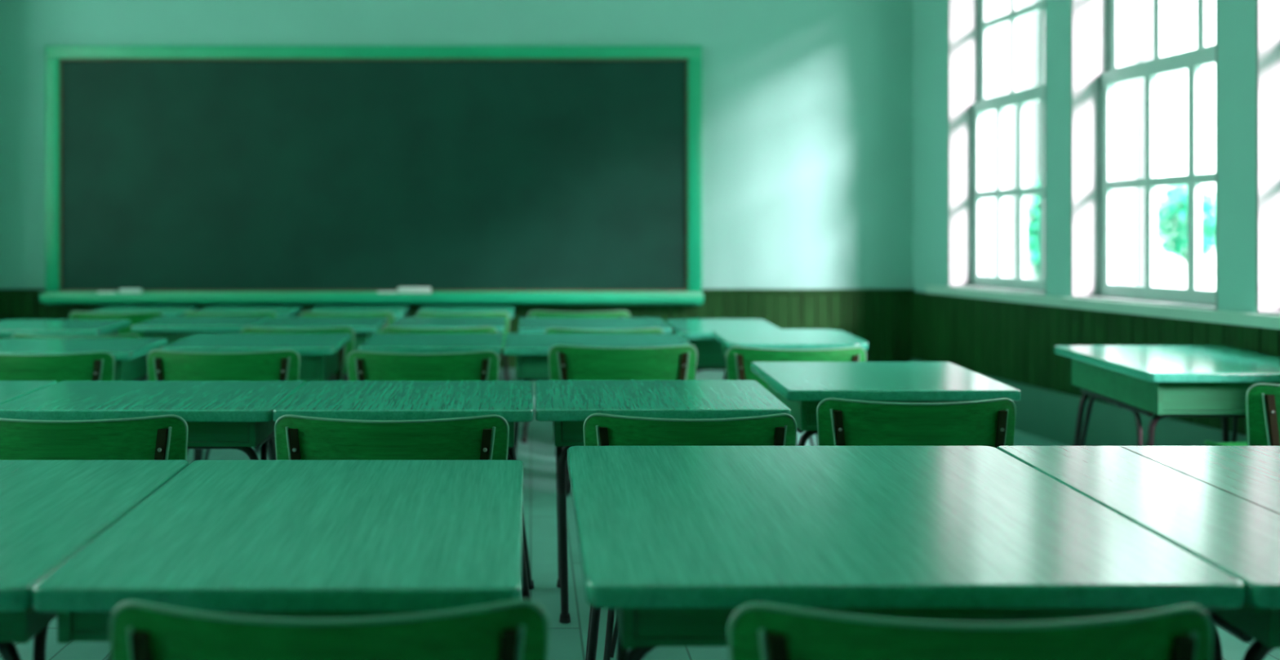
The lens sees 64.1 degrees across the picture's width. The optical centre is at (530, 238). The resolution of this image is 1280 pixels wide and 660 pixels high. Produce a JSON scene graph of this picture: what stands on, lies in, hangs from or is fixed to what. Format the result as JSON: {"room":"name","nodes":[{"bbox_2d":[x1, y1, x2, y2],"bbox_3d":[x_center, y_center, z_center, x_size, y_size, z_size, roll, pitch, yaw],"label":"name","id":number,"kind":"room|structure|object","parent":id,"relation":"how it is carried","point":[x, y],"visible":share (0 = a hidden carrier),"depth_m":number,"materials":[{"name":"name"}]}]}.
{"room":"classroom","nodes":[
{"label":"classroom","id":0,"kind":"room"},
{"bbox_2d":[0,0,912,288],"bbox_3d":[-0.427,-0.706,7.203,6.985,3.620,0.250,0,0,0],"label":"wall","id":1,"kind":"structure","parent":0,"point":[807,104],"depth_m":7.08,"materials":[{"name":"green paint"}]},
{"bbox_2d":[40,45,703,304],"bbox_3d":[-1.085,-0.436,6.999,4.540,1.790,0.158,0,0,0],"label":"chalkboard","id":2,"kind":"object","parent":1,"relation":"attached to","point":[180,175],"visible":1,"depth_m":7.03,"materials":[{"name":"stone"}]},
{"bbox_2d":[97,291,115,293],"bbox_3d":[-2.913,0.374,6.968,0.115,0.021,0.021,0,0,-2],"label":"stick","id":3,"kind":"object","parent":2,"relation":"on","point":[98,291],"visible":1,"depth_m":6.96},
{"bbox_2d":[119,288,142,293],"bbox_3d":[-2.747,0.365,6.968,0.145,0.040,0.052,0,0,1],"label":"eraser","id":4,"kind":"object","parent":2,"relation":"on","point":[122,290],"visible":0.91,"depth_m":6.94,"materials":[{"name":"fabric"}]},
{"bbox_2d":[40,293,703,302],"bbox_3d":[-1.085,0.406,6.962,4.530,0.062,0.083,0,0,0],"label":"chalk tray","id":5,"kind":"object","parent":2,"relation":"on","point":[44,297],"depth_m":6.92,"materials":[{"name":"green wood"}]},
{"bbox_2d":[377,291,396,293],"bbox_3d":[-0.985,0.374,6.968,0.130,0.021,0.021,0,0,2],"label":"stick","id":6,"kind":"object","parent":2,"relation":"on","point":[378,291],"visible":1,"depth_m":6.96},
{"bbox_2d":[397,286,431,293],"bbox_3d":[-0.798,0.360,6.968,0.225,0.050,0.052,0,0,2],"label":"eraser","id":7,"kind":"object","parent":2,"relation":"on","point":[401,289],"visible":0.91,"depth_m":6.94,"materials":[{"name":"fabric"}]},
{"bbox_2d":[144,368,724,397],"bbox_3d":[-0.547,1.004,7.046,6.345,0.200,0.020,0,0,0],"label":"baseboard","id":8,"kind":"structure","parent":1,"relation":"attached to","point":[702,375],"depth_m":7.04,"materials":[{"name":"paint"}]},
{"bbox_2d":[0,288,914,368],"bbox_3d":[-0.527,0.729,7.062,6.385,0.750,0.032,0,0,0],"label":"wainscoting","id":9,"kind":"structure","parent":1,"relation":"attached to","point":[881,317],"depth_m":7.06,"materials":[{"name":"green wood"}]},
{"bbox_2d":[0,397,1279,659],"bbox_3d":[0.213,1.164,2.439,8.265,0.120,9.678,0,0,0],"label":"floor","id":10,"kind":"structure","parent":0,"point":[567,641],"depth_m":3.33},
{"bbox_2d":[0,380,57,404],"bbox_3d":[-1.900,0.783,3.058,0.745,0.645,0.456,0,0,0],"label":"school desk","id":11,"kind":"object","parent":10,"relation":"on","point":[10,390],"visible":0.06,"depth_m":3.16,"materials":[{"name":"green wood"}]},
{"bbox_2d":[0,351,115,382],"bbox_3d":[-1.970,0.777,4.231,0.622,0.657,0.488,0,0,0],"label":"chair","id":12,"kind":"object","parent":10,"relation":"on","point":[96,365],"visible":0.3,"depth_m":4.00,"materials":[{"name":"green wood"}]},
{"bbox_2d":[0,319,130,338],"bbox_3d":[-2.620,0.783,5.525,0.720,0.645,0.450,0,0,0],"label":"school desk","id":13,"kind":"object","parent":10,"relation":"on","point":[8,327],"visible":0.24,"depth_m":5.45,"materials":[{"name":"green wood"}]},
{"bbox_2d":[11,333,141,337],"bbox_3d":[-2.140,0.777,4.961,0.622,0.657,0.488,0,0,0],"label":"chair","id":14,"kind":"object","parent":10,"relation":"on","point":[15,335],"visible":0.16,"depth_m":4.74,"materials":[{"name":"green wood"}]},
{"bbox_2d":[0,337,167,380],"bbox_3d":[-2.050,0.783,4.460,0.760,0.645,0.440,0,0,0],"label":"school desk","id":15,"kind":"object","parent":10,"relation":"on","point":[130,354],"visible":0.41,"depth_m":4.43,"materials":[{"name":"green wood"}]},
{"bbox_2d":[0,459,188,659],"bbox_3d":[-1.052,0.783,1.765,0.690,0.645,0.696,0,0,0],"label":"school desk","id":16,"kind":"object","parent":10,"relation":"on","point":[51,509],"visible":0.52,"depth_m":1.75,"materials":[{"name":"green wood"}]},
{"bbox_2d":[0,413,188,460],"bbox_3d":[-1.178,0.777,2.781,0.602,0.657,0.488,0,0,0],"label":"chair","id":17,"kind":"object","parent":10,"relation":"on","point":[162,437],"visible":0.2,"depth_m":2.55,"materials":[{"name":"green wood"}]},
{"bbox_2d":[69,311,163,380],"bbox_3d":[-2.550,0.777,6.431,0.582,0.657,0.488,0,0,0],"label":"chair","id":18,"kind":"object","parent":10,"relation":"on","point":[136,317],"visible":0.2,"depth_m":6.20,"materials":[{"name":"green wood"}]},
{"bbox_2d":[88,306,198,315],"bbox_3d":[-2.550,0.783,6.650,0.620,0.645,0.400,0,0,0],"label":"school desk","id":19,"kind":"object","parent":10,"relation":"on","point":[165,310],"visible":0.12,"depth_m":6.64,"materials":[{"name":"green wood"}]},
{"bbox_2d":[0,380,305,459],"bbox_3d":[-1.123,0.783,3.058,0.794,0.645,0.456,0,0,0],"label":"school desk","id":20,"kind":"object","parent":10,"relation":"on","point":[237,415],"visible":0.41,"depth_m":2.93,"materials":[{"name":"green wood"}]},
{"bbox_2d":[131,315,271,380],"bbox_3d":[-1.860,0.783,5.775,0.660,0.645,0.450,0,0,0],"label":"school desk","id":21,"kind":"object","parent":10,"relation":"on","point":[175,328],"visible":0.28,"depth_m":5.60,"materials":[{"name":"green wood"}]},
{"bbox_2d":[146,349,300,459],"bbox_3d":[-1.244,0.777,4.291,0.622,0.657,0.488,0,0,0],"label":"chair","id":22,"kind":"object","parent":10,"relation":"on","point":[282,364],"visible":0.31,"depth_m":4.07,"materials":[{"name":"green wood"}]},
{"bbox_2d":[183,311,277,318],"bbox_3d":[-1.850,0.777,6.431,0.582,0.657,0.488,0,0,0],"label":"chair","id":23,"kind":"object","parent":10,"relation":"on","point":[273,314],"visible":0.19,"depth_m":6.21,"materials":[{"name":"green wood"}]},
{"bbox_2d":[196,306,302,316],"bbox_3d":[-1.850,0.783,6.650,0.620,0.645,0.400,0,0,0],"label":"school desk","id":24,"kind":"object","parent":10,"relation":"on","point":[281,311],"visible":0.17,"depth_m":6.64,"materials":[{"name":"green wood"}]},
{"bbox_2d":[161,333,351,460],"bbox_3d":[-1.245,0.783,4.685,0.760,0.645,0.470,0,0,0],"label":"school desk","id":25,"kind":"object","parent":10,"relation":"on","point":[318,353],"visible":0.36,"depth_m":4.58,"materials":[{"name":"green wood"}]},
{"bbox_2d":[32,459,524,659],"bbox_3d":[-0.358,0.783,1.765,0.688,0.645,0.696,0,0,0],"label":"school desk","id":26,"kind":"object","parent":10,"relation":"on","point":[306,539],"visible":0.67,"depth_m":1.59,"materials":[{"name":"green wood"}]},
{"bbox_2d":[240,326,354,453],"bbox_3d":[-1.190,0.777,5.361,0.582,0.657,0.488,0,0,0],"label":"school desk","id":27,"kind":"object","parent":10,"relation":"on","point":[344,352],"visible":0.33,"depth_m":5.15,"materials":[{"name":"green wood"}]},
{"bbox_2d":[255,316,386,350],"bbox_3d":[-1.170,0.783,5.725,0.660,0.645,0.450,0,0,0],"label":"school desk","id":28,"kind":"object","parent":10,"relation":"on","point":[364,327],"visible":0.23,"depth_m":5.62,"materials":[{"name":"green wood"}]},
{"bbox_2d":[109,598,549,659],"bbox_3d":[-0.254,0.777,1.456,0.552,0.657,0.488,0,0,-1],"label":"chair","id":29,"kind":"object","parent":10,"relation":"on","point":[515,628],"visible":1,"depth_m":1.23,"materials":[{"name":"green wood"}]},
{"bbox_2d":[300,311,394,333],"bbox_3d":[-1.130,0.777,6.431,0.582,0.657,0.488,0,0,0],"label":"chair","id":30,"kind":"object","parent":10,"relation":"on","point":[390,317],"visible":0.2,"depth_m":6.21,"materials":[{"name":"green wood"}]},
{"bbox_2d":[309,306,408,320],"bbox_3d":[-1.130,0.783,6.650,0.620,0.645,0.400,0,0,0],"label":"school desk","id":31,"kind":"object","parent":10,"relation":"on","point":[397,311],"visible":0.2,"depth_m":6.64,"materials":[{"name":"green wood"}]},
{"bbox_2d":[274,413,509,459],"bbox_3d":[-0.356,0.777,2.781,0.602,0.657,0.488,0,0,0],"label":"chair","id":32,"kind":"object","parent":10,"relation":"on","point":[485,437],"visible":0.33,"depth_m":2.55,"materials":[{"name":"green wood"}]},
{"bbox_2d":[272,380,534,599],"bbox_3d":[-0.358,0.783,3.058,0.739,0.645,0.456,0,0,0],"label":"school desk","id":33,"kind":"object","parent":10,"relation":"on","point":[378,400],"visible":0.45,"depth_m":2.96,"materials":[{"name":"green wood"}]},
{"bbox_2d":[346,350,499,380],"bbox_3d":[-0.432,0.777,4.261,0.612,0.657,0.488,0,0,0],"label":"chair","id":34,"kind":"object","parent":10,"relation":"on","point":[483,365],"visible":0.37,"depth_m":4.03,"materials":[{"name":"green wood"}]},
{"bbox_2d":[359,333,503,354],"bbox_3d":[-0.445,0.783,4.695,0.630,0.645,0.450,0,0,0],"label":"school desk","id":35,"kind":"object","parent":10,"relation":"on","point":[416,343],"visible":0.2,"depth_m":4.60,"materials":[{"name":"green wood"}]},
{"bbox_2d":[380,325,497,333],"bbox_3d":[-0.470,0.777,5.381,0.602,0.657,0.488,0,0,0],"label":"chair","id":36,"kind":"object","parent":10,"relation":"on","point":[388,329],"visible":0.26,"depth_m":5.16,"materials":[{"name":"green wood"}]},
{"bbox_2d":[389,316,506,332],"bbox_3d":[-0.460,0.783,5.725,0.630,0.645,0.450,0,0,0],"label":"school desk","id":37,"kind":"object","parent":10,"relation":"on","point":[498,322],"visible":0.3,"depth_m":5.69,"materials":[{"name":"green wood"}]},
{"bbox_2d":[415,311,509,380],"bbox_3d":[-0.420,0.777,6.431,0.582,0.657,0.488,0,0,0],"label":"chair","id":38,"kind":"object","parent":10,"relation":"on","point":[421,313],"visible":0.2,"depth_m":6.21,"materials":[{"name":"green wood"}]},
{"bbox_2d":[416,306,514,380],"bbox_3d":[-0.420,0.783,6.650,0.620,0.645,0.400,0,0,0],"label":"school desk","id":39,"kind":"object","parent":10,"relation":"on","point":[509,309],"visible":0.27,"depth_m":6.64,"materials":[{"name":"green wood"}]},
{"bbox_2d":[527,310,630,317],"bbox_3d":[0.300,0.777,6.511,0.642,0.657,0.488,0,0,0],"label":"chair","id":40,"kind":"object","parent":10,"relation":"on","point":[533,313],"visible":0.14,"depth_m":6.29,"materials":[{"name":"green wood"}]},
{"bbox_2d":[518,317,671,443],"bbox_3d":[0.345,0.783,5.650,0.820,0.645,0.500,0,0,0],"label":"school desk","id":41,"kind":"object","parent":10,"relation":"on","point":[526,325],"visible":0.29,"depth_m":5.60,"materials":[{"name":"green wood"}]},
{"bbox_2d":[503,333,690,451],"bbox_3d":[0.300,0.783,4.685,0.840,0.645,0.470,0,0,0],"label":"school desk","id":42,"kind":"object","parent":10,"relation":"on","point":[531,350],"visible":0.41,"depth_m":4.58,"materials":[{"name":"green wood"}]},
{"bbox_2d":[543,327,664,455],"bbox_3d":[0.370,0.777,5.301,0.612,0.657,0.488,0,0,0],"label":"chair","id":43,"kind":"object","parent":10,"relation":"on","point":[550,330],"visible":0.16,"depth_m":5.08,"materials":[{"name":"green wood"}]},
{"bbox_2d":[548,344,697,497],"bbox_3d":[0.390,0.777,4.481,0.632,0.657,0.488,0,0,0],"label":"chair","id":44,"kind":"object","parent":10,"relation":"on","point":[566,362],"visible":0.35,"depth_m":4.25,"materials":[{"name":"green wood"}]},
{"bbox_2d":[534,379,791,622],"bbox_3d":[0.373,0.782,3.070,0.718,0.644,0.460,0,0,0],"label":"school desk","id":45,"kind":"object","parent":10,"relation":"on","point":[567,403],"visible":0.6,"depth_m":2.94,"materials":[{"name":"green wood"}]},
{"bbox_2d":[582,413,796,659],"bbox_3d":[0.411,0.777,2.801,0.552,0.657,0.488,0,0,0],"label":"chair","id":46,"kind":"object","parent":10,"relation":"on","point":[598,428],"visible":0.19,"depth_m":2.58,"materials":[{"name":"green wood"}]},
{"bbox_2d":[666,318,780,373],"bbox_3d":[1.048,0.783,5.500,0.555,0.645,0.600,0,0,0],"label":"school desk","id":47,"kind":"object","parent":10,"relation":"on","point":[698,332],"visible":0.27,"depth_m":5.31,"materials":[{"name":"green wood"}]},
{"bbox_2d":[712,328,868,379],"bbox_3d":[1.235,0.783,4.885,0.660,0.645,0.530,0,0,0],"label":"school desk","id":48,"kind":"object","parent":10,"relation":"on","point":[793,339],"visible":0.26,"depth_m":4.83,"materials":[{"name":"green wood"}]},
{"bbox_2d":[725,346,866,445],"bbox_3d":[1.105,0.777,4.408,0.587,0.657,0.488,0,0,0],"label":"chair","id":49,"kind":"object","parent":10,"relation":"on","point":[739,359],"visible":0.3,"depth_m":4.19,"materials":[{"name":"green wood"}]},
{"bbox_2d":[751,361,1020,445],"bbox_3d":[1.190,0.783,3.505,0.745,0.645,0.561,0,0,0],"label":"school desk","id":50,"kind":"object","parent":10,"relation":"on","point":[801,386],"visible":0.34,"depth_m":3.34,"materials":[{"name":"green wood"}]},
{"bbox_2d":[567,445,1244,659],"bbox_3d":[0.554,0.783,1.851,0.948,0.645,0.813,0,0,0],"label":"school desk","id":51,"kind":"object","parent":10,"relation":"on","point":[674,540],"visible":0.85,"depth_m":1.62,"materials":[{"name":"green wood"}]},
{"bbox_2d":[816,397,1016,448],"bbox_3d":[1.090,0.777,3.051,0.565,0.657,0.488,0,0,0],"label":"chair","id":52,"kind":"object","parent":10,"relation":"on","point":[840,421],"visible":0.38,"depth_m":2.82,"materials":[{"name":"green wood"}]},
{"bbox_2d":[727,601,1213,659],"bbox_3d":[0.548,0.777,1.443,0.600,0.657,0.488,0,0,1],"label":"chair","id":53,"kind":"object","parent":10,"relation":"on","point":[756,630],"visible":1,"depth_m":1.22,"materials":[{"name":"green wood"}]},
{"bbox_2d":[996,445,1279,659],"bbox_3d":[1.511,0.783,1.851,0.962,0.645,0.813,0,0,0],"label":"school desk","id":54,"kind":"object","parent":10,"relation":"on","point":[1220,504],"visible":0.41,"depth_m":1.86,"materials":[{"name":"green wood"}]},
{"bbox_2d":[1053,345,1279,445],"bbox_3d":[2.612,0.783,4.019,0.735,0.645,0.691,0,0,0],"label":"school desk","id":55,"kind":"object","parent":10,"relation":"on","point":[1163,380],"visible":0.87,"depth_m":3.86,"materials":[{"name":"green wood"}]},
{"bbox_2d":[1204,382,1279,445],"bbox_3d":[2.515,0.777,3.341,0.577,0.657,0.488,0,0,0],"label":"chair","id":56,"kind":"object","parent":10,"relation":"on","point":[1262,402],"visible":0.48,"depth_m":3.14,"materials":[{"name":"green wood"}]},
{"bbox_2d":[911,358,1246,445],"bbox_3d":[3.256,0.969,2.558,0.020,0.270,9.016,0,0,-8],"label":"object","id":57,"kind":"structure","parent":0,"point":[1046,414],"depth_m":5.19,"materials":[{"name":"paint"}]},
{"bbox_2d":[912,0,1256,313],"bbox_3d":[3.460,-0.706,2.486,0.320,3.620,9.416,0,0,-8],"label":"wall","id":58,"kind":"structure","parent":0,"point":[1237,19],"depth_m":5.49,"materials":[{"name":"green paint"}]},
{"bbox_2d":[948,0,1045,294],"bbox_3d":[2.944,-0.944,6.153,0.300,2.545,0.994,0,0,-8],"label":"window","id":59,"kind":"structure","parent":58,"relation":"in","point":[971,104],"depth_m":6.60,"materials":[{"name":"white paint"}]},
{"bbox_2d":[911,291,1279,435],"bbox_3d":[3.295,0.737,2.430,0.022,0.735,9.341,0,0,-8],"label":"wainscoting","id":60,"kind":"structure","parent":58,"relation":"attached to","point":[1011,341],"depth_m":5.69,"materials":[{"name":"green wood"}]},
{"bbox_2d":[925,284,1279,328],"bbox_3d":[3.280,0.343,2.461,0.045,0.052,8.816,0,0,-8],"label":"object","id":61,"kind":"structure","parent":58,"relation":"attached to","point":[1258,320],"depth_m":4.98,"materials":[{"name":"paint"}]},
{"bbox_2d":[1071,0,1217,310],"bbox_3d":[3.107,-0.944,4.970,0.300,2.545,0.971,0,0,-8],"label":"window","id":62,"kind":"structure","parent":58,"relation":"in","point":[1099,73],"depth_m":5.40,"materials":[{"name":"white paint"}]},
{"bbox_2d":[1256,0,1279,315],"bbox_3d":[3.268,-0.944,3.805,0.300,2.545,0.979,0,0,-8],"label":"window","id":63,"kind":"structure","parent":58,"relation":"in","point":[1268,11],"depth_m":4.27,"materials":[{"name":"white paint"}]},
{"label":"outside","id":64,"kind":"structure","parent":0,"visible":0},
{"bbox_2d":[1157,258,1215,290],"bbox_3d":[0.000,1.504,5.000,140.000,0.200,130.000,0,0,0],"label":"ground","id":65,"kind":"structure","parent":64,"point":[1171,272],"depth_m":39.81,"materials":[{"name":"white"}]},
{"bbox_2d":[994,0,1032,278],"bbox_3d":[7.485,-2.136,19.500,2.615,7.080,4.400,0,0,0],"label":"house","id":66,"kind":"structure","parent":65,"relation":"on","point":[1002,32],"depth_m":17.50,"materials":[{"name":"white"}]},
{"bbox_2d":[1026,178,1039,277],"bbox_3d":[8.458,0.190,16.491,0.867,2.440,0.842,0,0,0],"label":"tree","id":67,"kind":"object","parent":65,"relation":"on","point":[1033,230],"visible":0.25,"depth_m":16.50,"materials":[{"name":"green plant"}]},
{"bbox_2d":[1032,0,1152,285],"bbox_3d":[11.005,-2.186,21.000,1.615,7.180,4.400,0,0,0],"label":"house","id":68,"kind":"structure","parent":65,"relation":"on","point":[1139,13],"depth_m":19.00,"materials":[{"name":"white"}]},
{"bbox_2d":[1157,183,1215,288],"bbox_3d":[11.004,0.222,17.006,1.097,2.372,1.126,0,0,0],"label":"tree","id":69,"kind":"object","parent":65,"relation":"on","point":[1208,231],"visible":0.7,"depth_m":16.89,"materials":[{"name":"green plant"}]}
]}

